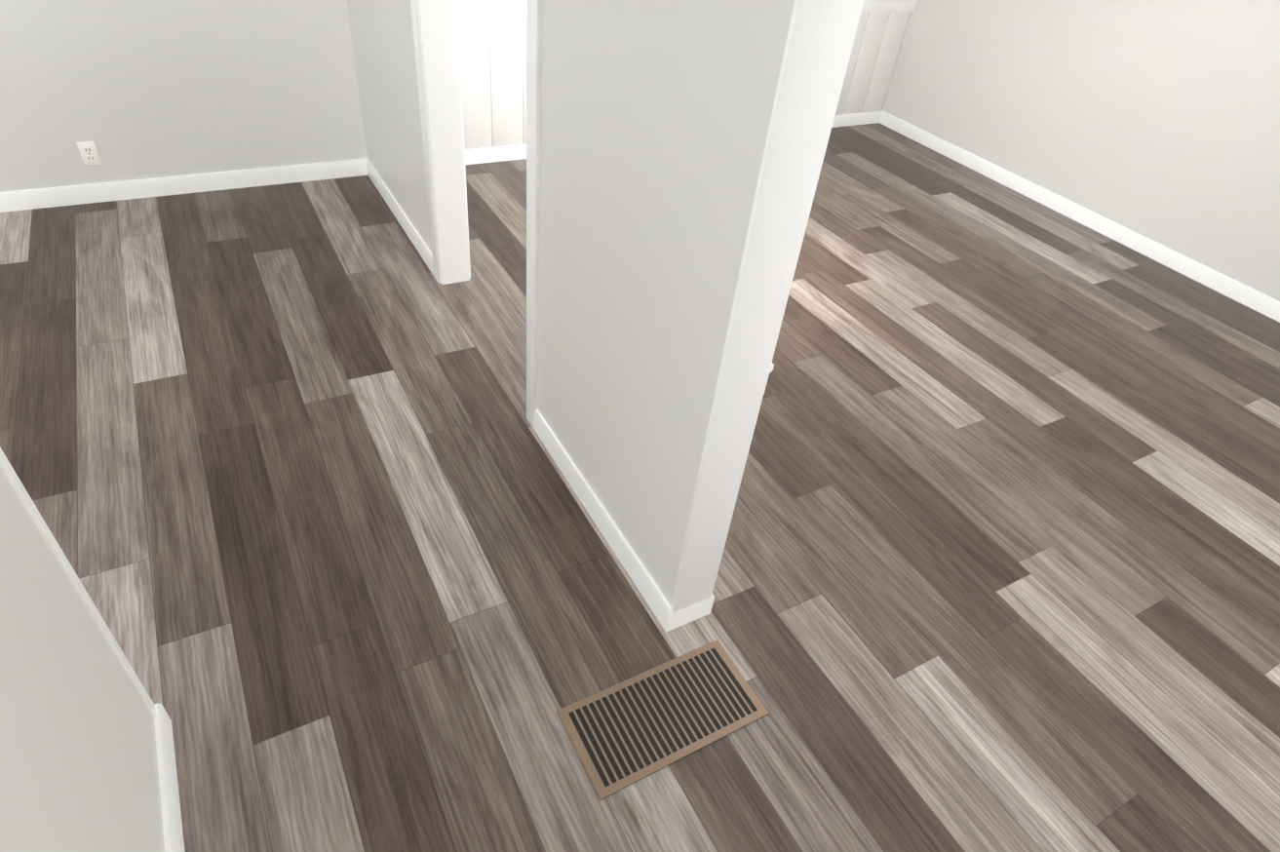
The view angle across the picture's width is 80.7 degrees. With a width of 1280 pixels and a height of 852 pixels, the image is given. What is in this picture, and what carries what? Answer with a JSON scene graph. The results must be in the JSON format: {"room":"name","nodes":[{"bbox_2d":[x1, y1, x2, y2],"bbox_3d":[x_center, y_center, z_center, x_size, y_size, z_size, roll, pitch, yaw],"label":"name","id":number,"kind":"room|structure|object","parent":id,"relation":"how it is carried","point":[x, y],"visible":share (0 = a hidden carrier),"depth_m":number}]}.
{"room":"empty living room","nodes":[
{"label":"empty living room","id":0,"kind":"room"},
{"bbox_2d":[0,465,165,851],"bbox_3d":[-2.178,0.394,0.147,3.060,2.440,0.735,-16,45,-25],"label":"wall","id":1,"kind":"structure","parent":0,"point":[79,770],"depth_m":1.22},
{"bbox_2d":[0,447,155,716],"bbox_3d":[-1.554,0.203,0.440,1.639,2.294,0.743,-16,45,-25],"label":"trim","id":2,"kind":"structure","parent":1,"relation":"attached to","point":[21,491],"depth_m":1.42},
{"bbox_2d":[154,706,184,851],"bbox_3d":[-0.958,0.906,1.558,0.014,0.092,0.720,-16,45,-25],"label":"baseboard","id":3,"kind":"structure","parent":1,"relation":"attached to","point":[168,776],"depth_m":1.66},
{"bbox_2d":[0,0,911,192],"bbox_3d":[-1.613,-2.388,3.548,8.590,2.440,0.140,-16,45,-25],"label":"wall","id":4,"kind":"structure","parent":0,"point":[132,90],"depth_m":3.65},
{"bbox_2d":[76,141,102,165],"bbox_3d":[-2.661,-1.317,3.644,0.070,0.114,0.008,-16,45,-25],"label":"electrical outlet","id":5,"kind":"object","parent":4,"relation":"attached to","point":[88,150],"visible":1,"depth_m":3.64},
{"bbox_2d":[0,158,366,212],"bbox_3d":[-3.430,-0.955,3.398,4.315,0.092,0.014,-16,45,-25],"label":"baseboard","id":6,"kind":"structure","parent":4,"relation":"attached to","point":[51,197],"depth_m":3.89},
{"bbox_2d":[464,111,881,164],"bbox_3d":[0.229,-1.990,5.189,3.840,0.092,0.014,-16,45,-25],"label":"baseboard","id":7,"kind":"structure","parent":4,"relation":"attached to","point":[519,151],"depth_m":4.69},
{"bbox_2d":[457,0,917,149],"bbox_3d":[0.288,-2.329,4.908,3.870,0.799,0.024,-16,45,-25],"label":"wall","id":8,"kind":"structure","parent":4,"relation":"attached to","point":[878,37],"depth_m":4.49},
{"bbox_2d":[346,0,794,606],"bbox_3d":[-0.566,-1.383,2.510,0.125,2.440,3.400,-16,45,-25],"label":"wall","id":9,"kind":"structure","parent":0,"point":[654,121],"depth_m":1.82},
{"bbox_2d":[362,157,433,274],"bbox_3d":[-1.248,-1.101,3.905,0.014,0.092,1.215,-16,45,-25],"label":"baseboard","id":10,"kind":"structure","parent":9,"relation":"attached to","point":[368,168],"depth_m":3.87},
{"bbox_2d":[460,66,468,149],"bbox_3d":[-1.080,-1.475,3.683,0.024,0.799,1.215,-16,45,-25],"label":"trim","id":11,"kind":"structure","parent":9,"relation":"attached to","point":[462,72],"depth_m":4.35},
{"bbox_2d":[410,0,543,427],"bbox_3d":[-0.510,-1.162,2.525,0.161,2.095,1.198,-16,45,-25],"label":"door frame","id":12,"kind":"structure","parent":9,"relation":"attached to","point":[435,30],"depth_m":2.92},
{"bbox_2d":[533,409,686,632],"bbox_3d":[-0.148,0.265,2.445,0.014,0.092,0.969,-16,45,-25],"label":"baseboard","id":13,"kind":"structure","parent":9,"relation":"attached to","point":[606,525],"depth_m":2.36},
{"bbox_2d":[682,593,714,621],"bbox_3d":[-0.040,0.235,2.498,0.044,0.092,0.969,-16,45,-25],"label":"baseboard","id":14,"kind":"structure","parent":9,"relation":"attached to","point":[702,608],"depth_m":2.18},
{"bbox_2d":[670,0,864,613],"bbox_3d":[1.329,1.061,0.051,0.133,2.230,4.500,-16,45,-25],"label":"door frame","id":15,"kind":"structure","parent":9,"relation":"attached to","point":[819,43],"depth_m":1.44},
{"bbox_2d":[763,362,774,394],"bbox_3d":[0.017,-0.114,2.227,0.024,0.799,0.955,-16,45,-25],"label":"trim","id":16,"kind":"structure","parent":9,"relation":"attached to","point":[771,368],"depth_m":1.68},
{"bbox_2d":[0,122,1279,851],"bbox_3d":[0.201,0.994,1.795,8.590,0.120,8.180,-16,45,-25],"label":"floor","id":17,"kind":"structure","parent":0,"point":[1000,565],"depth_m":2.45},
{"bbox_2d":[556,639,769,799],"bbox_3d":[0.063,0.748,1.969,0.500,0.007,0.250,-16,45,-25],"label":"floor vent","id":18,"kind":"object","parent":17,"relation":"in","point":[630,731],"visible":1,"depth_m":1.96},
{"bbox_2d":[882,0,1279,301],"bbox_3d":[4.004,-1.022,2.776,0.140,2.440,7.900,-16,45,-25],"label":"wall","id":19,"kind":"structure","parent":0,"point":[1157,121],"depth_m":4.45},
{"bbox_2d":[877,110,1279,322],"bbox_3d":[3.815,-0.117,3.504,0.014,0.092,7.870,-16,45,-25],"label":"baseboard","id":20,"kind":"structure","parent":19,"relation":"attached to","point":[1232,289],"depth_m":4.73}
]}

